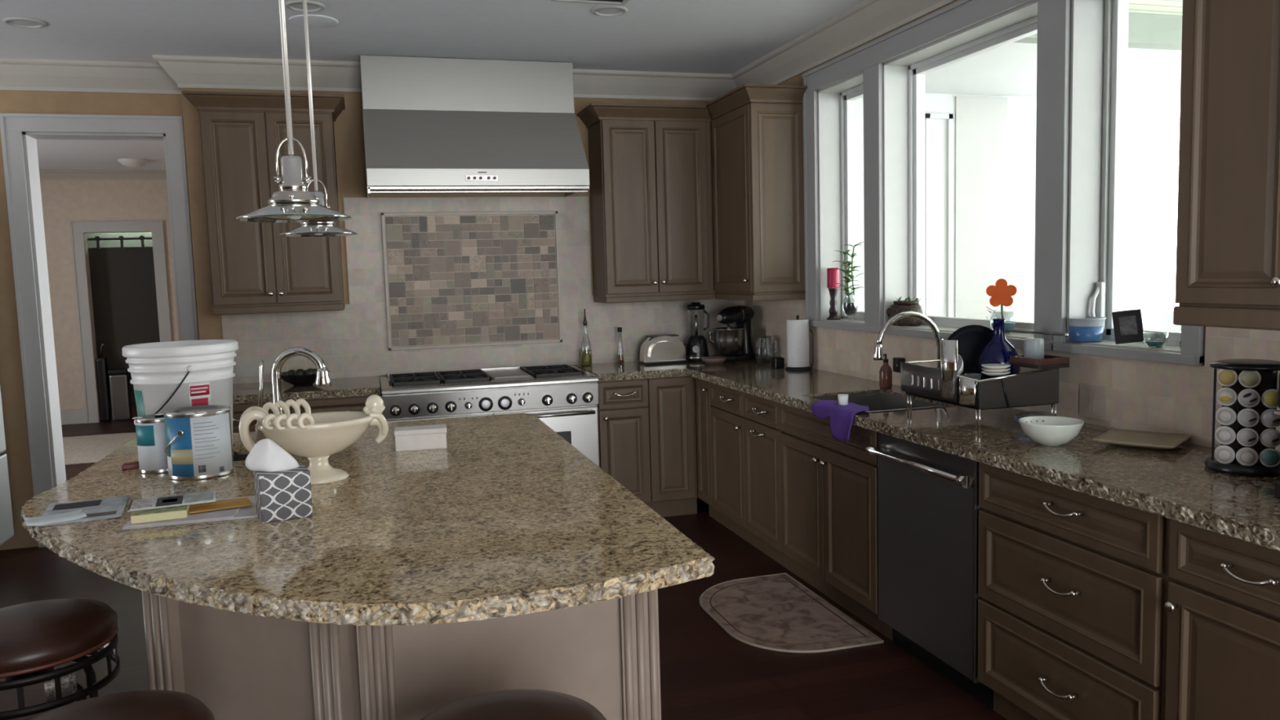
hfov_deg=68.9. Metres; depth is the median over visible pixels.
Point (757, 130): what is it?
upper cabinet
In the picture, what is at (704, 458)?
base cabinet
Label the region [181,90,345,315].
upper cabinet
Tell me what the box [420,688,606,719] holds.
bar stool
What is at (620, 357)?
sauce bottle
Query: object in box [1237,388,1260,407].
pod
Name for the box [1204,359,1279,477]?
pod carousel
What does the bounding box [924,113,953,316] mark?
door frame
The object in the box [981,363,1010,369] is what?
plate
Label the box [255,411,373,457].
basin
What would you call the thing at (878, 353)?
faucet
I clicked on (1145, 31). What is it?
beam
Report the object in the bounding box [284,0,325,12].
recessed light
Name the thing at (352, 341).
tiled wall
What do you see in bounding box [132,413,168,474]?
paint can
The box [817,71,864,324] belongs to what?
window
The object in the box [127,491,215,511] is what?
magazine
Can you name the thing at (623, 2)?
ceiling vent
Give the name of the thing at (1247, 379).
pod
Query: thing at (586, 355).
oil bottle
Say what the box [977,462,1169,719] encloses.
base cabinet
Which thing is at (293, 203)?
pendant lamp
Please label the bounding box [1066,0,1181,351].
window
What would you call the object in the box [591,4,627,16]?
recessed light
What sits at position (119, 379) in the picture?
bin
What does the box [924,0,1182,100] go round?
ceiling
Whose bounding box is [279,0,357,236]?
pendant lamp
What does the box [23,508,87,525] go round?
flyer
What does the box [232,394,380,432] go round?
base cabinet
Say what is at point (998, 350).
vase
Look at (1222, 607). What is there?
base cabinet
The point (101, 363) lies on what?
vacuum
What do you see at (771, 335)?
glass pitcher
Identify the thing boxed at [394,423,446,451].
box
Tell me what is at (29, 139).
door frame
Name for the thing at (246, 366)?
light switch
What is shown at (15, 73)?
trim
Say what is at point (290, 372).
fruit
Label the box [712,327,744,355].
mixing bowl
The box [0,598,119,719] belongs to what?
bar stool
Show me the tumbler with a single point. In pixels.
(1033, 348)
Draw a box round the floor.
[0,404,1007,719]
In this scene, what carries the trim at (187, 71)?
attached to the wall at (348, 125)
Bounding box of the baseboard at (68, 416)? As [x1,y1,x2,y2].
[60,408,86,425]
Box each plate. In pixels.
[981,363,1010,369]
[981,367,1010,373]
[981,370,1010,376]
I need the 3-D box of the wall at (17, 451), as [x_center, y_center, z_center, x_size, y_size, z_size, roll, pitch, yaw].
[-4.678,-0.234,5.132,4.200,2.780,0.180,-3,6,-16]
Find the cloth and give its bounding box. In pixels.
[812,400,870,442]
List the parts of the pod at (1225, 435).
foil lid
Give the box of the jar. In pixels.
[687,310,709,334]
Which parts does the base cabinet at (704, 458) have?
door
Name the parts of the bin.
lid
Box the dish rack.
[900,338,1059,430]
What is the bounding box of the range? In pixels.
[379,363,599,466]
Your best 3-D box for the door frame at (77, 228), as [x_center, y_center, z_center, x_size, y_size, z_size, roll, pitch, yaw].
[-5.759,-0.429,10.440,0.922,2.231,0.030,-3,6,-16]
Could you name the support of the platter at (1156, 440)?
on the countertop at (1175, 483)
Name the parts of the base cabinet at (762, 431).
pull, pull, drawer, door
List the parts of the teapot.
spout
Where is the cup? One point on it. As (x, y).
(842, 398)
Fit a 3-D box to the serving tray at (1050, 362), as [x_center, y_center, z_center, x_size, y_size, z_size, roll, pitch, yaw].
[1.450,0.006,3.393,0.130,0.036,0.160,-3,6,-16]
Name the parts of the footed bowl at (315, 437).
scroll handle, figural handle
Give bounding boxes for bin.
[108,368,132,421]
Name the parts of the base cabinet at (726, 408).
drawer, pull, door, knob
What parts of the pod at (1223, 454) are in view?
foil lid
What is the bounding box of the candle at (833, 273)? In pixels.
[826,267,839,288]
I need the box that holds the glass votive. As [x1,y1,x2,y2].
[1142,331,1168,347]
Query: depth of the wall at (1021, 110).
8.02 m
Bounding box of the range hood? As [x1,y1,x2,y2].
[360,54,589,197]
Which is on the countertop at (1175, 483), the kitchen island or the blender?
the blender
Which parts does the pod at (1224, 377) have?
foil lid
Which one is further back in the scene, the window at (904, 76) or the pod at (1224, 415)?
the window at (904, 76)
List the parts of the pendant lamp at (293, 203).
rod, lamp shade, bulb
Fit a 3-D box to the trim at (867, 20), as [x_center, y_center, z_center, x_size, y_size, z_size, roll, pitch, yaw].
[1.782,-1.473,2.338,0.115,0.155,8.200,-3,6,-16]
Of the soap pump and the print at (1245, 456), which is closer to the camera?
the print at (1245, 456)
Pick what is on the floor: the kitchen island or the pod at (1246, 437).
the kitchen island
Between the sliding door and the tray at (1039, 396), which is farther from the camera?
the sliding door
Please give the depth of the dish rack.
3.37 m
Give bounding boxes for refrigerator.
[0,387,13,546]
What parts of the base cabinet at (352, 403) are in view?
drawer, drawer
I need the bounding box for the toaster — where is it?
[638,333,688,364]
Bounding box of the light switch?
[235,355,271,377]
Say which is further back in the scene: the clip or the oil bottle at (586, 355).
the oil bottle at (586, 355)
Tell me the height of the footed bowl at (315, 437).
0.243 m
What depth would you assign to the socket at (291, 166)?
2.32 m
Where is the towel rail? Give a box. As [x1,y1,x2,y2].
[1007,328,1069,350]
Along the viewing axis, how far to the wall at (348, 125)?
5.59 m
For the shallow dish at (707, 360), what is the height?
0.040 m
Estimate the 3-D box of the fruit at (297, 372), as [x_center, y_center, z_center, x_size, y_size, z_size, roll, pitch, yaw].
[-1.932,0.081,5.295,0.052,0.044,0.052,-3,6,-16]
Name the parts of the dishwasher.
handle, door, trim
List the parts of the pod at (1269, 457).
foil lid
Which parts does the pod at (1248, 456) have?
foil lid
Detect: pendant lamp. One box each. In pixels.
[235,0,351,222]
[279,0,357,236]
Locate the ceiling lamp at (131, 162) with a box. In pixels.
[116,158,148,167]
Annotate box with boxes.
[244,438,312,523]
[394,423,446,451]
[771,356,784,368]
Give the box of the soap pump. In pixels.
[255,360,266,440]
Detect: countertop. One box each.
[232,375,380,404]
[573,357,1279,551]
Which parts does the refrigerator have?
door, freezer drawer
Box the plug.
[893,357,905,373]
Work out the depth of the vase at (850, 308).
5.12 m
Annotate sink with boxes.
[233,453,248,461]
[809,391,951,413]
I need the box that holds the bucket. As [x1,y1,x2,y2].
[122,339,238,439]
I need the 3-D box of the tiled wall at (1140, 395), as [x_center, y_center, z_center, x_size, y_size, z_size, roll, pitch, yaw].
[1.455,-0.047,3.927,0.012,0.455,5.188,-3,6,-16]
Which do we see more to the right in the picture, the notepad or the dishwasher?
the dishwasher
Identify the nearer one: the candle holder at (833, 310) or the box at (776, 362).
the candle holder at (833, 310)
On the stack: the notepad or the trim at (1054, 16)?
the notepad
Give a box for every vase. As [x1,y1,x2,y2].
[832,242,864,315]
[976,318,1020,380]
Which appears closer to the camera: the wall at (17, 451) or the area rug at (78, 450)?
the wall at (17, 451)
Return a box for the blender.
[685,302,709,361]
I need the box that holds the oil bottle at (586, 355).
[580,308,591,366]
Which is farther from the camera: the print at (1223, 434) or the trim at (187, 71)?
the trim at (187, 71)
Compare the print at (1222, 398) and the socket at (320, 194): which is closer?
the print at (1222, 398)
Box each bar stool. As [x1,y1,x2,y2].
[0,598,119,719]
[28,689,214,719]
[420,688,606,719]
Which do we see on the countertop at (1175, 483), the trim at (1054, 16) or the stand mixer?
the stand mixer
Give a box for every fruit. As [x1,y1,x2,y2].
[286,370,294,375]
[294,370,303,375]
[304,369,314,374]
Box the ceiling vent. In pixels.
[551,0,629,5]
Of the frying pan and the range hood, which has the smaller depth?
the frying pan
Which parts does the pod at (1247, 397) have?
foil lid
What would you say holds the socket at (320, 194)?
attached to the pendant lamp at (313, 228)
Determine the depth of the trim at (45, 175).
10.23 m
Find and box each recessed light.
[2,17,46,28]
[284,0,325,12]
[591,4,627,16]
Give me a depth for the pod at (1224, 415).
2.53 m
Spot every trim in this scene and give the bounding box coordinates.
[0,57,181,94]
[39,169,166,180]
[151,54,736,101]
[731,0,956,88]
[801,0,1205,365]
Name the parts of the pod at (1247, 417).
foil lid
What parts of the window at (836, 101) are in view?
sash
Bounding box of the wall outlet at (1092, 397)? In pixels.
[1079,383,1105,421]
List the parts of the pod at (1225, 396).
foil lid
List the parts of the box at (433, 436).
lid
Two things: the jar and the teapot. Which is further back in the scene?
the jar
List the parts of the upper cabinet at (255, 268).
door, crown moulding, knob, light rail, knob, door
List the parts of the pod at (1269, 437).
foil lid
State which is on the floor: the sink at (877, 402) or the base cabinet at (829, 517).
the base cabinet at (829, 517)
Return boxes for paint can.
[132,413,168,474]
[164,404,235,480]
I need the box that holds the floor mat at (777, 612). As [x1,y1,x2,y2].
[699,573,884,653]
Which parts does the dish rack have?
leg, leg, rail, leg, leg, frame, panel, leg, leg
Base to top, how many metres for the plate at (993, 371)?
0.013 m
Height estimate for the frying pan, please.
0.227 m
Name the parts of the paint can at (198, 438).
wire handle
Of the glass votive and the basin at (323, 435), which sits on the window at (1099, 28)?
the glass votive
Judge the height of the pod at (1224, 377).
0.051 m
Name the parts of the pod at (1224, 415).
foil lid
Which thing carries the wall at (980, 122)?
attached to the wall at (1021, 110)
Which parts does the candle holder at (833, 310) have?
stem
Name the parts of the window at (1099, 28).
latch plate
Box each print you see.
[162,497,177,502]
[1217,429,1231,440]
[1217,448,1231,460]
[1218,410,1231,422]
[1220,396,1230,401]
[1240,451,1253,462]
[1243,392,1257,402]
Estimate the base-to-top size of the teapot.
0.146 m
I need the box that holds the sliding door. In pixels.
[87,235,159,392]
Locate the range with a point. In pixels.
(564, 397)
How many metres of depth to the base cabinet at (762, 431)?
4.75 m
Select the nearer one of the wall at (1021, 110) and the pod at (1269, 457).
the pod at (1269, 457)
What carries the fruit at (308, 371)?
in the bowl at (304, 380)
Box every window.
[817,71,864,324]
[883,0,1037,338]
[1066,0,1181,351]
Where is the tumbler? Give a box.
[1022,337,1044,359]
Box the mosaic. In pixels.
[381,210,562,351]
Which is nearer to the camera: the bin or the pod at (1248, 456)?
the pod at (1248, 456)
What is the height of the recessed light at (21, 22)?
0.010 m
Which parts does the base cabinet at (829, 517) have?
door, knob, knob, false drawer, door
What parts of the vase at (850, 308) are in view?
stem, stem, stem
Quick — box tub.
[1066,316,1106,342]
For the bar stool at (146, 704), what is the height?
0.710 m
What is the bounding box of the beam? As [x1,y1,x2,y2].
[1013,12,1182,50]
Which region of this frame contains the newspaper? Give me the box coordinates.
[35,494,128,526]
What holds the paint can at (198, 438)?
on the kitchen island
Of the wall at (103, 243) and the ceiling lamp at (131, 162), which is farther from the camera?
the wall at (103, 243)
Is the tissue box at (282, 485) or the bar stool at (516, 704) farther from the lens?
the tissue box at (282, 485)
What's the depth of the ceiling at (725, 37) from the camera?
4.85 m
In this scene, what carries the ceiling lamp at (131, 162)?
attached to the ceiling at (725, 37)
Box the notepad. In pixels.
[130,504,189,524]
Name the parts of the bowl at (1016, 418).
lid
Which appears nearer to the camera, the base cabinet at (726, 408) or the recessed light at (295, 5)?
the recessed light at (295, 5)
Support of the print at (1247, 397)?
attached to the pod at (1247, 397)
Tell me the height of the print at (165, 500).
0.001 m
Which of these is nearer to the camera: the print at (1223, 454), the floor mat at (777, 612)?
the print at (1223, 454)
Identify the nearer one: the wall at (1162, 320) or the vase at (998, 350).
the vase at (998, 350)
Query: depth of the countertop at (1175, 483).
2.88 m
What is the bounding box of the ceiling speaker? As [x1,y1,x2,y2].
[288,13,338,27]
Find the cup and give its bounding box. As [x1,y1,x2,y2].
[837,394,848,404]
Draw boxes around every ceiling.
[0,0,863,169]
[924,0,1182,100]
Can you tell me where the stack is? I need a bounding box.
[121,495,258,529]
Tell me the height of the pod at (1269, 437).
0.051 m
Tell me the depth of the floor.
3.61 m
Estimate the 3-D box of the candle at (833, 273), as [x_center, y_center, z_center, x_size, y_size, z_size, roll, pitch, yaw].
[1.091,-0.464,5.276,0.068,0.116,0.068,-3,6,-16]
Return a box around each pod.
[1213,444,1235,463]
[1214,426,1235,444]
[1215,386,1237,405]
[1215,406,1236,425]
[1216,368,1237,386]
[1235,447,1258,466]
[1236,408,1259,426]
[1236,427,1258,446]
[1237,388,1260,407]
[1238,370,1261,387]
[1258,448,1279,466]
[1259,428,1279,447]
[1260,408,1279,427]
[1261,389,1279,408]
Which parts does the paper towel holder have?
tension arm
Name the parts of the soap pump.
spout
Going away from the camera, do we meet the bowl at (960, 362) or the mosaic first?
the bowl at (960, 362)
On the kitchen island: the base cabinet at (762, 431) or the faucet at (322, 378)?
the faucet at (322, 378)
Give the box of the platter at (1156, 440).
[1091,428,1191,448]
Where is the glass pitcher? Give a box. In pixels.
[754,335,777,362]
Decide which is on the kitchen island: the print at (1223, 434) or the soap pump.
the soap pump
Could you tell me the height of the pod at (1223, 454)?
0.051 m
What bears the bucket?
on the kitchen island
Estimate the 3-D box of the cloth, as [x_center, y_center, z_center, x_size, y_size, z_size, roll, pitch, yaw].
[0.865,0.254,3.895,0.162,0.145,0.350,-3,6,-16]
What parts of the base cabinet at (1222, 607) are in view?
knob, door, drawer, pull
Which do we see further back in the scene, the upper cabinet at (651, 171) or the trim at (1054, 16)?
the upper cabinet at (651, 171)
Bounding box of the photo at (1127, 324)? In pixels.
[1118,315,1137,335]
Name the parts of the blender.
lid, blade post, motor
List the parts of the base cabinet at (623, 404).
drawer, pull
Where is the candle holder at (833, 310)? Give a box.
[826,287,839,319]
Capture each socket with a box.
[278,155,307,191]
[311,191,324,206]
[1088,391,1094,412]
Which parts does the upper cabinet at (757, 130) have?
door, crown moulding, light rail, panel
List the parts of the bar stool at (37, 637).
seat, woven panel, leg, leg, woven panel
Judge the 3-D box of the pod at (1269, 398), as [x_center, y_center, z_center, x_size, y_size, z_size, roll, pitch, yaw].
[1.676,0.102,2.475,0.051,0.051,0.009,0,6,21]
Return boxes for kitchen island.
[20,413,715,719]
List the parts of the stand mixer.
bowl handle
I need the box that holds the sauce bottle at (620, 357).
[617,327,624,364]
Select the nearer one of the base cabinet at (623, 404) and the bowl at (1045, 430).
the bowl at (1045, 430)
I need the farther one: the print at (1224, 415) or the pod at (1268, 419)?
the print at (1224, 415)
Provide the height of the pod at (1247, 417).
0.051 m
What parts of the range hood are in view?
drip rail, control plate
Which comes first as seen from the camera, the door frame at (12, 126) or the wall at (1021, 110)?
the door frame at (12, 126)
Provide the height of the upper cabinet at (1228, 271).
1.212 m
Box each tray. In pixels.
[906,383,1057,409]
[1009,354,1069,369]
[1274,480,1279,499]
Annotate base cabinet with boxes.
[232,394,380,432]
[596,377,651,505]
[647,375,697,517]
[695,377,723,524]
[710,382,757,548]
[742,391,794,573]
[779,403,893,640]
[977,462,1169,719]
[1164,518,1279,719]
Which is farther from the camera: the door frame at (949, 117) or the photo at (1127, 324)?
the door frame at (949, 117)
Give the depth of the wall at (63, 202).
10.30 m
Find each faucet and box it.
[271,346,331,413]
[873,311,941,368]
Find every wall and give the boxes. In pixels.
[0,90,182,550]
[40,180,178,422]
[86,231,152,406]
[181,88,710,396]
[221,196,744,383]
[744,299,1279,452]
[778,0,1208,447]
[854,93,1036,322]
[954,96,1007,319]
[1122,308,1181,331]
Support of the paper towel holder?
on the countertop at (1175, 483)
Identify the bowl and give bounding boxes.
[239,394,388,484]
[280,369,329,386]
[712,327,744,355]
[940,354,963,375]
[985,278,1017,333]
[1013,410,1055,425]
[1018,415,1084,446]
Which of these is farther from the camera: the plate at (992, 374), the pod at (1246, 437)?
the plate at (992, 374)
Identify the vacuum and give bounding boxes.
[95,342,111,422]
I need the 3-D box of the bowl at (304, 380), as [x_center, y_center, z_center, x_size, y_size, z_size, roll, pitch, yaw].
[-1.933,0.107,5.353,0.299,0.072,0.299,-3,6,-16]
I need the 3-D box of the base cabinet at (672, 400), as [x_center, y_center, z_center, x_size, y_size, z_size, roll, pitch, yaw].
[0.123,0.509,5.958,0.313,0.872,0.641,-3,6,-16]
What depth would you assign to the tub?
3.38 m
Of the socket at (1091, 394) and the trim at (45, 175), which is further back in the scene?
the trim at (45, 175)
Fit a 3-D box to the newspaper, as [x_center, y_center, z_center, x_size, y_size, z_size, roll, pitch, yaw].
[-1.475,0.399,2.480,0.190,0.005,0.260,-4,6,-25]
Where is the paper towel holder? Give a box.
[784,315,813,370]
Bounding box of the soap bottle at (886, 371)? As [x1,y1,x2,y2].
[879,353,892,388]
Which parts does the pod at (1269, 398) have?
foil lid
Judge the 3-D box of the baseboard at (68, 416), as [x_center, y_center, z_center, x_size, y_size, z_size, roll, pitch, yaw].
[-5.827,0.602,10.514,4.700,0.170,0.020,-3,6,-16]
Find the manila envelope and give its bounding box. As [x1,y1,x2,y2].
[188,497,253,513]
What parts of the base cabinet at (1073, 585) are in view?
pull, pull, pull, drawer, drawer, drawer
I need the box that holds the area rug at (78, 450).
[62,432,136,465]
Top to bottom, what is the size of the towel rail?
0.070 m
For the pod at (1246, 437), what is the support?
in the pod carousel
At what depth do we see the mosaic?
5.85 m
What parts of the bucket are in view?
wire handle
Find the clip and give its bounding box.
[121,461,138,470]
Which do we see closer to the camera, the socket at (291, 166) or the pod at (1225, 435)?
the socket at (291, 166)
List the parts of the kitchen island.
corner post, corner post, corner post, corner post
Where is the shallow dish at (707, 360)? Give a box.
[701,356,726,364]
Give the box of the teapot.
[886,296,923,326]
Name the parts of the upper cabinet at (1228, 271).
light rail, knob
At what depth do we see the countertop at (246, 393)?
5.12 m
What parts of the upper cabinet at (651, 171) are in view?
door, crown moulding, light rail, door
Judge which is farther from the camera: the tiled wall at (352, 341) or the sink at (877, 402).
the tiled wall at (352, 341)
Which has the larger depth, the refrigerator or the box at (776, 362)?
the box at (776, 362)
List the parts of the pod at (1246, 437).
foil lid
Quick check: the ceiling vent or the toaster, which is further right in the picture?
the toaster
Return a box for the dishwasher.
[865,431,993,709]
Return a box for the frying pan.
[946,324,993,383]
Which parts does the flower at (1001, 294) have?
felt flower, stem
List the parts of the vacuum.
handle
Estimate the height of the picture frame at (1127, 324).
0.121 m
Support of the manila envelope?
on the stack
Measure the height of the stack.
0.010 m
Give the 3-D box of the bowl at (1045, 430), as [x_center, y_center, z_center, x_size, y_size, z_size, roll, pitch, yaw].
[1.321,0.233,3.003,0.193,0.078,0.193,-3,6,-16]
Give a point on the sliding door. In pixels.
(122, 279)
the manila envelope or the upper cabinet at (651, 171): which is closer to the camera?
the manila envelope
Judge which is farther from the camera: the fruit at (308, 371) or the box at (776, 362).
the box at (776, 362)
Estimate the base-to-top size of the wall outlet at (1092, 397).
0.120 m
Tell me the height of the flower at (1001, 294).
0.230 m
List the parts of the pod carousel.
pod rail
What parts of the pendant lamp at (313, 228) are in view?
rod, lamp shade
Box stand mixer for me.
[709,305,758,361]
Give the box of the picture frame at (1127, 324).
[1111,309,1144,344]
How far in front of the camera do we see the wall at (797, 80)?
4.60 m
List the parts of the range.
knob, knob, knob, oven door, knob, knob, trim, control panel, oven door, knob, handle, knob, knob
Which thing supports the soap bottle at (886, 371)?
on the countertop at (1175, 483)
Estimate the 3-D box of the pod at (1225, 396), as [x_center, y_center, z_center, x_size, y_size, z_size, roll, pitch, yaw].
[1.590,0.099,2.531,0.009,0.051,0.051,-7,8,-44]
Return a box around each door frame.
[0,112,199,547]
[22,132,181,487]
[69,220,172,423]
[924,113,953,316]
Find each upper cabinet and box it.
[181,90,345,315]
[577,102,715,303]
[706,84,807,301]
[1173,0,1279,330]

